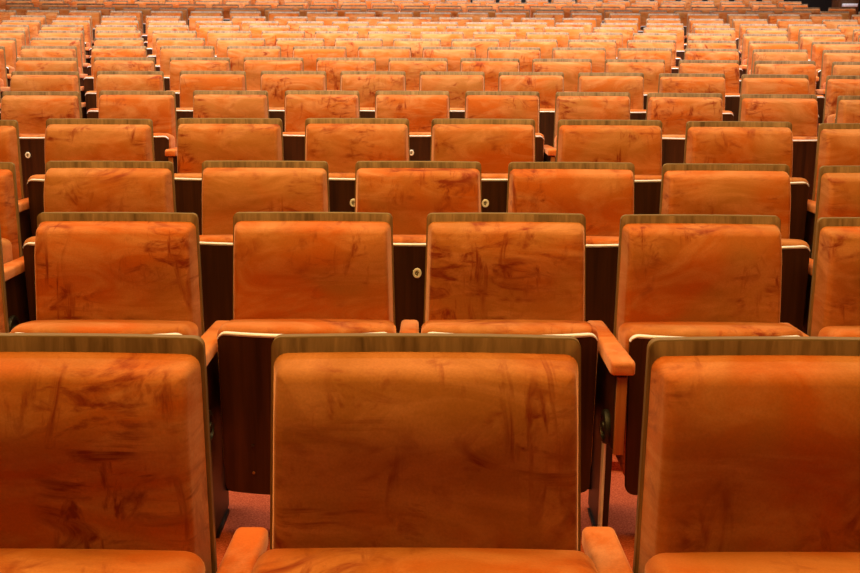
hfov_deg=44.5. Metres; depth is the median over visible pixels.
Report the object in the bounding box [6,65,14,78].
seat cushion
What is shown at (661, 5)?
cushion
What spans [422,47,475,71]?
seat
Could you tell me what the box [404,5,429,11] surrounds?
seat
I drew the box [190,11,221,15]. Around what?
seat
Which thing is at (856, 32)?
seat
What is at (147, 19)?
cushion
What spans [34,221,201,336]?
cushion
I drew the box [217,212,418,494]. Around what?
seat
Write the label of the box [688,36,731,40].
cushion
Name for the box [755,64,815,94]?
cushion
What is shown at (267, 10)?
seat
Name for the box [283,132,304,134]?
seat cushion
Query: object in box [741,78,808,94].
cushion
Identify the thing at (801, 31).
seat
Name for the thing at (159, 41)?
seat
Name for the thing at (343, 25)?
seat
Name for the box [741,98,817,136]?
cushion
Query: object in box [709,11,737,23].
seat
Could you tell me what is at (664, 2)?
seat
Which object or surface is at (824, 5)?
wall
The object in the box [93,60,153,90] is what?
cushion
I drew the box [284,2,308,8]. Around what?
seat
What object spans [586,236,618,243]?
seat cushion
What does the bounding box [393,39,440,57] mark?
seat
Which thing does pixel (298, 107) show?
cushion
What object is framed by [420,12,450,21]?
seat
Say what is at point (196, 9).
seat
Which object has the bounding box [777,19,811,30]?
seat
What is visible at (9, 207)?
cushion
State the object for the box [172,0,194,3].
seat
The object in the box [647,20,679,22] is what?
cushion
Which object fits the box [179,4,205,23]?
seat
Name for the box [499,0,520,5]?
seat
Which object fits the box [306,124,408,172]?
cushion
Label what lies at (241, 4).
seat
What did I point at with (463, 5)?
seat
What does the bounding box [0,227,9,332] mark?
seat
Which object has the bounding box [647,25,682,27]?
cushion
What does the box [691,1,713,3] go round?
seat
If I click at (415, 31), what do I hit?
seat
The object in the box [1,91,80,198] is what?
seat
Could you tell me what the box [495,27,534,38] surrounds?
seat
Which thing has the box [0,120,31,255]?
seat
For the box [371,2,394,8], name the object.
seat
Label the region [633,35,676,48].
cushion
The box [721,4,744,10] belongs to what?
seat
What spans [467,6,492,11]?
seat
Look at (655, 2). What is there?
seat
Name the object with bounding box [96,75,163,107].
cushion
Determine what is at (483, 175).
seat cushion
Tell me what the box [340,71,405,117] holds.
seat
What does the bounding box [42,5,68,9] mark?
cushion
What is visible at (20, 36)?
seat
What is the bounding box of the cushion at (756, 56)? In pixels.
[752,52,807,73]
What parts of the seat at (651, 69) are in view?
seat panel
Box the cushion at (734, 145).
[685,127,792,176]
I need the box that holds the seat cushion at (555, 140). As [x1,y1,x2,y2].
[554,135,556,161]
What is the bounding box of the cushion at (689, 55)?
[685,51,738,60]
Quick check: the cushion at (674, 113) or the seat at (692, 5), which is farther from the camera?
the seat at (692, 5)
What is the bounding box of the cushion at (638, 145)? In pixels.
[557,125,661,174]
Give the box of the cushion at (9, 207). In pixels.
[0,169,19,259]
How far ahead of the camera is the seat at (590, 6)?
20.44 m
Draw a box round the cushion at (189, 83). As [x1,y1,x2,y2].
[180,74,245,107]
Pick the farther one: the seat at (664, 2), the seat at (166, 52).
the seat at (664, 2)
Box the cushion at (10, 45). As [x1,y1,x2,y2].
[0,40,15,67]
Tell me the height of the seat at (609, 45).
0.900 m
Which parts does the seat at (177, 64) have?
seat panel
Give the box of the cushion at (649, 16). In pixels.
[648,15,678,18]
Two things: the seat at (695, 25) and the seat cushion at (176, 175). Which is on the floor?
the seat at (695, 25)
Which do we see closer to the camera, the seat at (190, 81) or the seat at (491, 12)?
the seat at (190, 81)
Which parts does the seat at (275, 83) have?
seat panel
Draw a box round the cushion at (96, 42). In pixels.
[94,40,142,45]
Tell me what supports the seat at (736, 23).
on the floor
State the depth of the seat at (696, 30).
11.80 m
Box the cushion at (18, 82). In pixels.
[10,75,78,91]
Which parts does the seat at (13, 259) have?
armrest, panel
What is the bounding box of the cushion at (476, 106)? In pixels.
[465,95,538,132]
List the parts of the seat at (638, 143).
seat panel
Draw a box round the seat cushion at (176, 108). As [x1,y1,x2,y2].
[176,108,192,109]
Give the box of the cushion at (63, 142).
[45,124,152,173]
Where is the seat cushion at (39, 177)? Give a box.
[28,174,44,180]
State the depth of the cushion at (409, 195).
3.79 m
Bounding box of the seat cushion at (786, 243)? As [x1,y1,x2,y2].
[781,239,808,247]
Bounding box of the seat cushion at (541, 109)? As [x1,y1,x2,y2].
[540,108,554,110]
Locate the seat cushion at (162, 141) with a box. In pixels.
[153,133,174,156]
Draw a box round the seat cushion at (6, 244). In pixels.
[1,238,12,263]
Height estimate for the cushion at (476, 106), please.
0.568 m
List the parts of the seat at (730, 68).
seat panel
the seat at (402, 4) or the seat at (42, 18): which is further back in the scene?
the seat at (402, 4)
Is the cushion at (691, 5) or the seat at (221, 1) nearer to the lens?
the cushion at (691, 5)
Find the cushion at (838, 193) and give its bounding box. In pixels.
[818,173,859,218]
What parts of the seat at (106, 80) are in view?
seat panel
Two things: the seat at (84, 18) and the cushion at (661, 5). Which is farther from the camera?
the cushion at (661, 5)
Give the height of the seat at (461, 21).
0.900 m
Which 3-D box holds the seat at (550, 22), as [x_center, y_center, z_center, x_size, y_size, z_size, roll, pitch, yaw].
[1.502,-3.178,14.239,0.556,0.900,0.501,0,15,0]
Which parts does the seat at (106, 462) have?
armrest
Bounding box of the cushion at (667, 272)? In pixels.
[616,223,781,339]
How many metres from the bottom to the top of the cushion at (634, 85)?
0.568 m
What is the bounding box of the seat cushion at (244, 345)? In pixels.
[217,319,395,453]
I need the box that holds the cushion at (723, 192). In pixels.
[661,170,790,238]
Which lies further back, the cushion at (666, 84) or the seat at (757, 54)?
the seat at (757, 54)
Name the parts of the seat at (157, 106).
seat panel, armrest, panel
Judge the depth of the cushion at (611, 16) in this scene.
15.46 m
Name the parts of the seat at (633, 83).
seat panel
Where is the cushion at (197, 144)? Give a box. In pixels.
[177,124,281,172]
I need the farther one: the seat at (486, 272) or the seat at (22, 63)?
the seat at (22, 63)
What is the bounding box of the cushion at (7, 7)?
[5,5,32,9]
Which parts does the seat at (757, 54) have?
armrest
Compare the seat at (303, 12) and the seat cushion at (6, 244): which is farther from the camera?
the seat at (303, 12)
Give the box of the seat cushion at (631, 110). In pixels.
[630,109,645,111]
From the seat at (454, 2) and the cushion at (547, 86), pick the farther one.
the seat at (454, 2)
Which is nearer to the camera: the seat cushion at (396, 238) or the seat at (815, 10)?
the seat cushion at (396, 238)
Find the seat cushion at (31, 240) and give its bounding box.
[24,236,35,243]
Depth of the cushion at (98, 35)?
10.84 m
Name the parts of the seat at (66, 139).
seat panel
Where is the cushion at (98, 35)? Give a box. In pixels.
[96,33,140,37]
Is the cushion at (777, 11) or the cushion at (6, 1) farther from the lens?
the cushion at (6, 1)
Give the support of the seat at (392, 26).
on the floor
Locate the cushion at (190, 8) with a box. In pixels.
[180,6,205,17]
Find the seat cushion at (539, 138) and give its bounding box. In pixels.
[535,133,543,156]
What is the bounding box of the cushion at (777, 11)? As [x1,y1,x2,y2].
[759,9,784,13]
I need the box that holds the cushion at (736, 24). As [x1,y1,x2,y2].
[733,21,766,37]
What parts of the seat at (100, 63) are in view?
seat panel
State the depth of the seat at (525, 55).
9.04 m
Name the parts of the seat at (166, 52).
seat panel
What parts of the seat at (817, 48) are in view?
seat panel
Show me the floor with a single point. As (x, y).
(245, 509)
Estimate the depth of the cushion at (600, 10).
18.54 m
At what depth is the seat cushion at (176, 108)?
7.16 m
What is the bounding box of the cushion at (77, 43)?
[30,40,81,73]
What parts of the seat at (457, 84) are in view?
seat panel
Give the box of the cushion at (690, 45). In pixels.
[688,43,735,48]
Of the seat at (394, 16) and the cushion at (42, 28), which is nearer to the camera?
the cushion at (42, 28)
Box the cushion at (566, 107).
[555,96,629,135]
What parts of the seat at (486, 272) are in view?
seat panel, panel, armrest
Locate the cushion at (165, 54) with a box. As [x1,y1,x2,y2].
[160,49,213,74]
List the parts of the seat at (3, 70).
armrest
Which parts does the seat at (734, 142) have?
seat panel, panel, armrest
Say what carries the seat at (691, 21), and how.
on the floor
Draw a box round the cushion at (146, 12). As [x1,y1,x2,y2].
[123,9,150,22]
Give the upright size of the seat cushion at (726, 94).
0.456 m
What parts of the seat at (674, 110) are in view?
seat panel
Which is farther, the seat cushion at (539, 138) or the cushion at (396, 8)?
the cushion at (396, 8)
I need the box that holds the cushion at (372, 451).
[272,352,577,550]
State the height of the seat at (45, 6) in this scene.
0.900 m
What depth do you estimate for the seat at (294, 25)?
13.10 m
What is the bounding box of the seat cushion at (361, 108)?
[360,107,374,109]
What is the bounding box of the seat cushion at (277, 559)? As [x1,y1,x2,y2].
[251,547,597,572]
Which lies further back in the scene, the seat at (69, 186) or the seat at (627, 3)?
the seat at (627, 3)
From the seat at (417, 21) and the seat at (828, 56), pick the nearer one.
the seat at (828, 56)
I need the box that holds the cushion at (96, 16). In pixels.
[69,12,100,27]
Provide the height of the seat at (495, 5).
0.900 m
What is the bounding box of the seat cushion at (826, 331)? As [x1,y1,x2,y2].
[818,326,859,336]
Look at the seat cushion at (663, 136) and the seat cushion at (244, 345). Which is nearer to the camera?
the seat cushion at (244, 345)
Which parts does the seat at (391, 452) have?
armrest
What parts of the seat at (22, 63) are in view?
panel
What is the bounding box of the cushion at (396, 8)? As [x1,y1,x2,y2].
[373,7,397,11]
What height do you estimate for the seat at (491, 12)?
0.900 m
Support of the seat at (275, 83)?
on the floor
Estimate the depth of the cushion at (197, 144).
4.57 m
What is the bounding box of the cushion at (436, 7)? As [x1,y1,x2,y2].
[436,7,460,8]
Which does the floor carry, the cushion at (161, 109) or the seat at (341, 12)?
the seat at (341, 12)
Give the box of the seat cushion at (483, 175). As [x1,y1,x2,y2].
[481,173,507,178]
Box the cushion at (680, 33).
[644,30,683,49]
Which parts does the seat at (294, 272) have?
seat panel, armrest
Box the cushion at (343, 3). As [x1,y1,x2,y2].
[343,3,365,4]
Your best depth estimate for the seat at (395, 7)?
18.65 m
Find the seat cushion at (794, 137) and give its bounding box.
[793,136,816,139]
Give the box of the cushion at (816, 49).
[811,44,859,69]
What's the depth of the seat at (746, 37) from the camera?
10.88 m
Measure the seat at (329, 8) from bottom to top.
0.900 m
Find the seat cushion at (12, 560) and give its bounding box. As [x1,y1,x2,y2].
[0,548,204,572]
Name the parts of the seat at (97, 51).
seat panel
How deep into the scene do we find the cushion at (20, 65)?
7.87 m
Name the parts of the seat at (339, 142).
seat panel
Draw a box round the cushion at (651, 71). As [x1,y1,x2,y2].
[605,62,664,91]
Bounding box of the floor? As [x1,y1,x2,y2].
[216,455,636,570]
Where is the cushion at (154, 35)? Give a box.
[152,33,195,54]
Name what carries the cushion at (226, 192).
on the seat at (229, 187)
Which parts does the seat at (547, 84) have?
seat panel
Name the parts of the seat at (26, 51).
panel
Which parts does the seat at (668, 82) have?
seat panel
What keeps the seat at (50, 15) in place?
on the floor
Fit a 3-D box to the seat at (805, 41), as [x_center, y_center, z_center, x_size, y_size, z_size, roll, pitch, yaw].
[4.075,-2.115,10.756,0.556,0.900,0.501,1,15,1]
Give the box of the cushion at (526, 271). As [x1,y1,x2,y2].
[425,222,584,321]
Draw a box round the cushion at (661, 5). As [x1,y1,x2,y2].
[661,5,683,6]
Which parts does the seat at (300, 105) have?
seat panel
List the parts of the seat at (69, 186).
seat panel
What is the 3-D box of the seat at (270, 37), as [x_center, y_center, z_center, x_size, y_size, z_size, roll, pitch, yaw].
[-1.518,-2.216,11.030,0.556,0.900,0.501,0,15,-1]
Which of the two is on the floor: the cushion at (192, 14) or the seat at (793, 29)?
the seat at (793, 29)
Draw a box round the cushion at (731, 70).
[679,63,739,93]
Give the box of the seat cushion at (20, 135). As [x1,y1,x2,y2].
[19,134,44,136]
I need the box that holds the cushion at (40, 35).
[38,33,84,62]
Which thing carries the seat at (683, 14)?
on the floor
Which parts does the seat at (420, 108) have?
seat panel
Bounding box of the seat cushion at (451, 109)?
[450,108,464,110]
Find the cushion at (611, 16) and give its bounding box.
[610,15,640,29]
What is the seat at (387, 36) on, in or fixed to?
on the floor
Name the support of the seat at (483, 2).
on the floor
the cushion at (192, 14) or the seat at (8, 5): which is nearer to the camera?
the cushion at (192, 14)
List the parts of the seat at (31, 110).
seat panel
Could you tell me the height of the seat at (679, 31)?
0.900 m
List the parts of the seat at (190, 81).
seat panel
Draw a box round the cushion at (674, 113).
[647,97,722,134]
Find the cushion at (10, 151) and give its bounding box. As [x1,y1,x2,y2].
[0,126,21,199]
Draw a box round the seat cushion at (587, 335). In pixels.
[421,319,598,460]
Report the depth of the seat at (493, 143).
4.60 m
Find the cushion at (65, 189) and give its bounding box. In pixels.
[44,168,173,211]
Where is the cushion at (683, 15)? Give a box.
[674,12,701,24]
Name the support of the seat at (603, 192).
on the floor
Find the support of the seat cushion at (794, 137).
on the seat at (801, 110)
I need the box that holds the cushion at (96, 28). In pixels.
[95,27,135,37]
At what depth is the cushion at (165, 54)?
8.91 m
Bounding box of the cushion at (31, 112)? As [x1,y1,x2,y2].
[1,95,79,133]
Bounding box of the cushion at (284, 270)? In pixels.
[234,221,392,322]
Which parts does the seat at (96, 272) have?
panel, armrest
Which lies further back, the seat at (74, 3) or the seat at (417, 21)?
the seat at (74, 3)
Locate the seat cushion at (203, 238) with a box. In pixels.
[199,235,232,242]
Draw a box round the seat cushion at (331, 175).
[329,173,354,177]
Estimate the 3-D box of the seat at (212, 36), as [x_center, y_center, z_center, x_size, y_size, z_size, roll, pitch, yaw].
[-2.077,-2.205,10.975,0.556,0.900,0.501,0,15,-1]
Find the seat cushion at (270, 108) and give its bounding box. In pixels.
[269,107,284,109]
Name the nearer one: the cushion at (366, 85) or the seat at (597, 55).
the cushion at (366, 85)
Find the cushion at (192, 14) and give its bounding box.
[191,13,221,15]
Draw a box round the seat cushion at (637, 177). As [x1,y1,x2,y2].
[635,175,661,179]
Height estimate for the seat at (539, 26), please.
0.900 m
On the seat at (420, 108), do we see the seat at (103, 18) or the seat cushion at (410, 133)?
the seat cushion at (410, 133)
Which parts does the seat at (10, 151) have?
armrest, panel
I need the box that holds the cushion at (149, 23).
[149,23,185,24]
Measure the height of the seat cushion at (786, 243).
0.456 m
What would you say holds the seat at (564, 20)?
on the floor
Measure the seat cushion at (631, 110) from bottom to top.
0.456 m
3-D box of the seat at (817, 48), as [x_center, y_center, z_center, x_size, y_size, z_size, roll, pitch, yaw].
[3.822,-1.798,9.721,0.556,0.900,0.501,1,15,1]
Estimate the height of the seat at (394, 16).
0.900 m
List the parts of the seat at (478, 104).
seat panel, panel, armrest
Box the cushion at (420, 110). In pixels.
[375,95,448,131]
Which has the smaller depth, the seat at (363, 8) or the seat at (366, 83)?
the seat at (366, 83)
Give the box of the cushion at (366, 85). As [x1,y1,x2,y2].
[341,75,404,107]
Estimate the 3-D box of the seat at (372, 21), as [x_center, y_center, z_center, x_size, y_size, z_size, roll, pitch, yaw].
[-0.736,-3.191,14.244,0.556,0.900,0.501,0,15,0]
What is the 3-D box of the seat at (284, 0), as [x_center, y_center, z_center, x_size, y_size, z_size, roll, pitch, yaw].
[-2.771,-5.478,21.705,0.556,0.900,0.501,0,15,-1]
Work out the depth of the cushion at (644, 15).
17.19 m
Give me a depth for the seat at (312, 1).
21.77 m
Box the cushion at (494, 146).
[431,124,534,173]
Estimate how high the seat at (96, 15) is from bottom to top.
0.900 m
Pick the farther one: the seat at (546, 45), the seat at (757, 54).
the seat at (546, 45)
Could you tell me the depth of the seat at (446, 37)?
11.12 m
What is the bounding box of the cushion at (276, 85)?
[261,74,325,106]
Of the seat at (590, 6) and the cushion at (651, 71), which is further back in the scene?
the seat at (590, 6)
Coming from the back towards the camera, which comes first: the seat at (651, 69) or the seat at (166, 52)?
the seat at (166, 52)
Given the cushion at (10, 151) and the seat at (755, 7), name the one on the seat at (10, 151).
the cushion at (10, 151)
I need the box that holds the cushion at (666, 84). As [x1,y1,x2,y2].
[659,77,724,110]
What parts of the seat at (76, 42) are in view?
panel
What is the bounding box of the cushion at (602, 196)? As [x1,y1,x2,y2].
[508,169,633,235]
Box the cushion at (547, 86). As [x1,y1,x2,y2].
[499,75,562,108]
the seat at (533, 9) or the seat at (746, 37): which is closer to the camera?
the seat at (746, 37)
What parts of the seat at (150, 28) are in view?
seat panel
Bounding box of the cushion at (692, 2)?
[692,2,713,3]
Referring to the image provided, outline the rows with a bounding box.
[140,0,783,10]
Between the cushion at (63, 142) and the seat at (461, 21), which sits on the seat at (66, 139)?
the cushion at (63, 142)
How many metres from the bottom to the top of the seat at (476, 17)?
0.900 m
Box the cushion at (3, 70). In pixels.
[0,49,6,86]
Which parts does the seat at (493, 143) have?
seat panel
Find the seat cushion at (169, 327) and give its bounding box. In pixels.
[10,320,197,335]
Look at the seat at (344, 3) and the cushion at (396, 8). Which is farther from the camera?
the seat at (344, 3)
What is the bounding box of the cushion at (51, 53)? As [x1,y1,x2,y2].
[20,49,75,57]
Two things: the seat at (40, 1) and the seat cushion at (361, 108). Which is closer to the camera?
the seat cushion at (361, 108)
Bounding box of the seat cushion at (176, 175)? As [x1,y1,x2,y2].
[174,173,201,177]
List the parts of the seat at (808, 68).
seat panel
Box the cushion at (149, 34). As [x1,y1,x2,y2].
[147,27,187,46]
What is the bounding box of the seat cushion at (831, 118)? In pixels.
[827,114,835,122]
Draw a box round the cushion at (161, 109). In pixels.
[99,95,176,146]
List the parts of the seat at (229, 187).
seat panel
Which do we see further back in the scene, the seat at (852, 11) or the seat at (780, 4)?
the seat at (780, 4)
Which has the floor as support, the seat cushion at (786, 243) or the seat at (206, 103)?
the seat at (206, 103)
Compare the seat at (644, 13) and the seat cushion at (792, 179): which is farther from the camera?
the seat at (644, 13)
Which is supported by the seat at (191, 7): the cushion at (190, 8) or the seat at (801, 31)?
the cushion at (190, 8)
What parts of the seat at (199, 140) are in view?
seat panel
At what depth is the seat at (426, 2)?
21.89 m
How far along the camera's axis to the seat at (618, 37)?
11.06 m
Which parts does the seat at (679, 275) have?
seat panel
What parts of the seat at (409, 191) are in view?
seat panel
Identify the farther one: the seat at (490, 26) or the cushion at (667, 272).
the seat at (490, 26)
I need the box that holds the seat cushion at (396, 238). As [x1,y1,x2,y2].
[393,235,425,242]
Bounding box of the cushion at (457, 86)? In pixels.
[420,75,483,107]
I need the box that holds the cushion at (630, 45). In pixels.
[628,43,675,66]
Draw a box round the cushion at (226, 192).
[202,168,327,234]
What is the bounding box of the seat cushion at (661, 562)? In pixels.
[645,552,859,572]
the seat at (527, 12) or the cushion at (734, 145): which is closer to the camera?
the cushion at (734, 145)
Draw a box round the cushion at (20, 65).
[15,61,76,71]
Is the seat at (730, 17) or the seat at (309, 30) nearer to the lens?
the seat at (309, 30)
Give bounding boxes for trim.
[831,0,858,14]
[842,4,857,6]
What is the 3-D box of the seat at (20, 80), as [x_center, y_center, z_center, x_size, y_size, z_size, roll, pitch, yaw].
[-2.608,-0.993,7.140,0.556,0.900,0.501,0,15,-1]
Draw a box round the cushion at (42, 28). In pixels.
[41,27,82,30]
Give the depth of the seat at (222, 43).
9.96 m
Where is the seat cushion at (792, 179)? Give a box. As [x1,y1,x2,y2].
[790,177,807,182]
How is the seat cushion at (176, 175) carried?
on the seat at (199, 140)
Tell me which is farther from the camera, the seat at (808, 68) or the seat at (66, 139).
the seat at (808, 68)
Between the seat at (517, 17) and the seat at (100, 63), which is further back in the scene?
the seat at (517, 17)
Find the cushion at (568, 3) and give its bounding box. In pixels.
[553,2,574,5]
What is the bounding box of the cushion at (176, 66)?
[170,60,229,89]
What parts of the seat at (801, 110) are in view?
seat panel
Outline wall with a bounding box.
[137,0,859,11]
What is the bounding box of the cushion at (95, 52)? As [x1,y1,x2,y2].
[91,49,145,75]
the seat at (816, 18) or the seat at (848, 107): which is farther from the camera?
the seat at (816, 18)
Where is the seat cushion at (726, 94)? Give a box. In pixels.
[725,93,739,95]
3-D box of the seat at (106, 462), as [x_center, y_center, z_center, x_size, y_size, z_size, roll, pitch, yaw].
[-0.534,0.558,1.485,0.556,0.900,0.501,0,15,0]
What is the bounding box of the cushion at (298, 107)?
[285,94,358,131]
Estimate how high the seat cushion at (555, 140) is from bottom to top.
0.456 m
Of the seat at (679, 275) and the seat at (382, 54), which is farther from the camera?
the seat at (382, 54)
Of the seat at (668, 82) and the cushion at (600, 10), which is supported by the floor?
the seat at (668, 82)
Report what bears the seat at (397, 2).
on the floor
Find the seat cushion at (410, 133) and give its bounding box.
[409,132,430,134]
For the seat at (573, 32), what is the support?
on the floor
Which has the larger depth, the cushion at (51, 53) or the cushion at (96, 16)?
the cushion at (96, 16)
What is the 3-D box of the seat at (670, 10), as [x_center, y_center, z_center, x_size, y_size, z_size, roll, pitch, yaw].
[4.275,-4.435,18.396,0.556,0.900,0.501,1,15,1]
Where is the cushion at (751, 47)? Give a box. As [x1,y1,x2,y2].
[747,44,798,73]
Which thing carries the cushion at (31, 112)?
on the seat at (31, 110)
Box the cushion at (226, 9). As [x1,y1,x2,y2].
[213,6,237,17]
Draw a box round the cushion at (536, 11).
[536,11,563,12]
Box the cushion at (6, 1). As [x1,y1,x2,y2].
[6,1,30,2]
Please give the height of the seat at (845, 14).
0.900 m
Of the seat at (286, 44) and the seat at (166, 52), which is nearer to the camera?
the seat at (166, 52)
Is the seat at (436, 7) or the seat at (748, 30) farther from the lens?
the seat at (436, 7)
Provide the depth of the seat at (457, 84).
7.38 m
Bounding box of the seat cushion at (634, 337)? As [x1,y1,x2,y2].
[616,322,803,475]
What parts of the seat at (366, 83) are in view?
seat panel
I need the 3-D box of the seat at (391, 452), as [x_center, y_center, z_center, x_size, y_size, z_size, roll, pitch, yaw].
[0.025,0.559,1.494,0.556,0.900,0.501,0,15,0]
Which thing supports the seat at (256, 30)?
on the floor
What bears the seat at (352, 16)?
on the floor
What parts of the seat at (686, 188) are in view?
seat panel, panel, armrest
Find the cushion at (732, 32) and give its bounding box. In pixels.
[695,30,734,40]
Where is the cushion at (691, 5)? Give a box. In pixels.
[691,5,714,6]
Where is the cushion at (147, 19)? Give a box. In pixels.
[146,18,179,33]
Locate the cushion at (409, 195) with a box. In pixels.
[356,168,480,234]
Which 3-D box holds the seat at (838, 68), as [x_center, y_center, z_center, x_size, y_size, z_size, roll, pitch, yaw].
[3.294,-1.209,7.844,0.556,0.900,0.501,1,15,1]
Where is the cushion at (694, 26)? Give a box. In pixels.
[693,25,729,32]
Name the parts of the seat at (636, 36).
seat panel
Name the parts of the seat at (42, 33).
panel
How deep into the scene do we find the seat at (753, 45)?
9.86 m
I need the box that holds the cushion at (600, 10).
[594,8,618,19]
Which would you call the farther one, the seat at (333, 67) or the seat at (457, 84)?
the seat at (333, 67)
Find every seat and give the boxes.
[0,0,5,9]
[0,10,16,24]
[0,25,29,45]
[0,30,25,56]
[0,38,17,86]
[0,46,9,99]
[0,71,81,119]
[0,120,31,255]
[0,162,29,331]
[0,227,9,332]
[0,333,267,572]
[1,20,40,42]
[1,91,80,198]
[5,3,33,9]
[6,0,31,2]
[10,7,39,14]
[10,15,46,25]
[10,212,229,537]
[15,57,86,117]
[20,46,84,101]
[23,161,175,320]
[26,10,59,24]
[27,118,154,236]
[30,38,87,85]
[31,0,38,6]
[38,30,89,73]
[39,0,63,9]
[41,25,89,62]
[42,3,69,9]
[48,7,77,15]
[52,20,91,54]
[56,16,93,45]
[64,0,71,6]
[69,10,101,40]
[71,0,96,6]
[77,4,104,10]
[84,46,146,92]
[85,57,155,113]
[86,7,114,15]
[87,38,143,75]
[87,71,164,118]
[89,25,136,55]
[90,31,140,64]
[99,91,176,172]
[101,16,136,20]
[101,21,138,30]
[103,0,127,7]
[110,11,143,35]
[112,4,138,10]
[116,0,136,3]
[123,8,151,33]
[135,1,158,7]
[141,16,180,41]
[143,0,165,3]
[144,21,185,46]
[146,4,172,10]
[147,25,188,55]
[147,31,196,63]
[151,11,182,20]
[155,38,204,70]
[159,8,188,25]
[160,46,214,90]
[165,1,189,7]
[170,57,230,107]
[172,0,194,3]
[174,118,283,234]
[176,71,246,120]
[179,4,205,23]
[189,16,223,30]
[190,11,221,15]
[193,90,268,117]
[195,8,222,15]
[195,21,232,37]
[196,1,219,7]
[199,25,239,45]
[199,160,329,331]
[200,0,222,3]
[207,31,251,56]
[212,4,238,20]
[217,38,265,56]
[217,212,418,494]
[226,1,249,7]
[227,46,280,70]
[230,8,257,10]
[230,11,260,20]
[232,16,265,30]
[241,21,278,30]
[244,57,303,90]
[245,5,270,15]
[249,25,289,37]
[251,333,632,572]
[255,1,278,7]
[261,31,304,45]
[261,71,326,131]
[265,8,292,20]
[268,11,299,20]
[274,16,307,25]
[276,38,324,57]
[277,5,302,11]
[283,90,359,160]
[284,0,305,1]
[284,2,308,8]
[287,21,323,30]
[293,46,346,70]
[299,9,326,16]
[299,26,338,37]
[305,118,409,211]
[307,12,337,20]
[309,5,334,11]
[311,0,332,4]
[314,2,336,8]
[315,17,348,25]
[315,31,358,45]
[316,57,375,90]
[332,21,368,30]
[333,9,360,16]
[335,38,382,57]
[338,0,359,8]
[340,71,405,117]
[341,5,366,11]
[342,2,365,4]
[345,12,375,21]
[348,26,388,37]
[355,161,481,332]
[357,17,390,25]
[358,46,410,70]
[365,0,386,8]
[367,9,394,16]
[368,31,410,45]
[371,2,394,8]
[373,5,398,11]
[375,91,449,160]
[377,22,413,31]
[382,12,412,21]
[388,58,447,90]
[392,0,413,11]
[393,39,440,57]
[397,26,436,38]
[398,17,431,25]
[400,2,423,11]
[401,9,428,16]
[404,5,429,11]
[419,0,440,5]
[419,71,484,117]
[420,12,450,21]
[420,32,463,46]
[421,22,457,31]
[421,212,634,526]
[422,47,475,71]
[428,2,451,11]
[430,118,534,212]
[434,9,461,16]
[435,6,460,8]
[439,17,472,25]
[446,0,467,5]
[446,26,485,38]
[451,39,498,57]
[457,3,480,11]
[457,12,488,21]
[460,58,519,90]
[464,91,555,161]
[466,22,502,31]
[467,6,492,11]
[468,9,495,17]
[472,0,493,5]
[473,32,515,46]
[480,17,513,26]
[486,3,508,12]
[487,47,540,71]
[495,13,525,21]
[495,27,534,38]
[498,6,523,12]
[498,72,563,146]
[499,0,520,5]
[502,10,529,17]
[506,162,634,333]
[509,39,557,58]
[510,22,546,31]
[514,3,537,9]
[521,18,554,26]
[526,0,547,5]
[526,32,568,46]
[530,6,555,17]
[532,59,591,91]
[533,13,563,22]
[536,10,563,12]
[543,3,566,9]
[544,27,583,39]
[552,47,605,72]
[553,0,574,5]
[553,92,629,161]
[555,23,591,32]
[556,120,661,213]
[561,6,587,17]
[562,18,595,32]
[568,40,615,58]
[570,10,597,17]
[571,13,601,26]
[572,3,595,9]
[577,73,645,119]
[579,33,622,58]
[580,1,602,5]
[593,6,619,22]
[593,27,633,47]
[600,23,637,32]
[601,3,624,9]
[604,10,631,17]
[604,18,637,32]
[604,59,664,109]
[608,1,629,9]
[609,13,642,32]
[613,214,807,494]
[617,48,671,72]
[626,7,651,12]
[627,40,677,72]
[631,3,654,9]
[632,33,680,66]
[633,336,859,572]
[635,1,657,9]
[639,10,666,29]
[643,27,683,59]
[646,18,686,43]
[646,23,686,49]
[646,93,722,165]
[648,13,686,42]
[658,7,684,13]
[658,73,733,120]
[659,163,812,333]
[660,3,684,6]
[663,1,685,10]
[674,10,701,35]
[678,60,739,120]
[683,121,815,257]
[684,49,740,93]
[686,14,718,34]
[686,33,746,74]
[687,40,742,78]
[688,19,723,32]
[690,4,714,10]
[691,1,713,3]
[691,7,717,13]
[692,23,741,57]
[694,28,740,64]
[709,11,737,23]
[719,1,742,10]
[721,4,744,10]
[724,7,750,13]
[727,14,758,27]
[732,19,766,48]
[738,24,777,49]
[738,74,818,136]
[739,94,817,199]
[741,34,787,73]
[746,11,774,18]
[746,28,787,34]
[746,41,818,80]
[749,1,771,8]
[751,4,775,10]
[751,49,824,96]
[754,61,824,123]
[758,7,784,13]
[767,14,799,23]
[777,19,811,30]
[778,1,801,6]
[782,11,811,18]
[783,4,807,10]
[787,24,826,41]
[793,7,819,13]
[798,29,840,47]
[799,34,845,60]
[807,217,859,336]
[809,14,841,23]
[810,42,859,88]
[811,166,859,258]
[812,123,859,200]
[819,50,859,88]
[820,11,849,19]
[822,20,857,28]
[822,75,859,122]
[828,7,855,19]
[831,62,859,75]
[835,96,859,122]
[837,25,859,41]
[851,15,859,24]
[852,29,859,41]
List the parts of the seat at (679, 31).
seat panel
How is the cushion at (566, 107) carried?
on the seat at (568, 105)
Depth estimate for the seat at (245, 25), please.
13.07 m
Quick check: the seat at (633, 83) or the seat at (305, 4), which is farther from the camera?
the seat at (305, 4)
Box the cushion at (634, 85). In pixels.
[578,76,643,109]
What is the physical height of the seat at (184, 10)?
0.900 m
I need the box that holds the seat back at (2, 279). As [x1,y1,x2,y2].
[0,277,4,332]
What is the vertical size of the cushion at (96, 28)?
0.568 m
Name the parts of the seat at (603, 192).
seat panel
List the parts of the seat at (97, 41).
seat panel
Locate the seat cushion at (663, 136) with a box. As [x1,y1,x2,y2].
[662,135,684,137]
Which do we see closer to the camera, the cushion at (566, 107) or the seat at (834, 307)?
the seat at (834, 307)
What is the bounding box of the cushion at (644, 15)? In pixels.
[639,12,666,24]

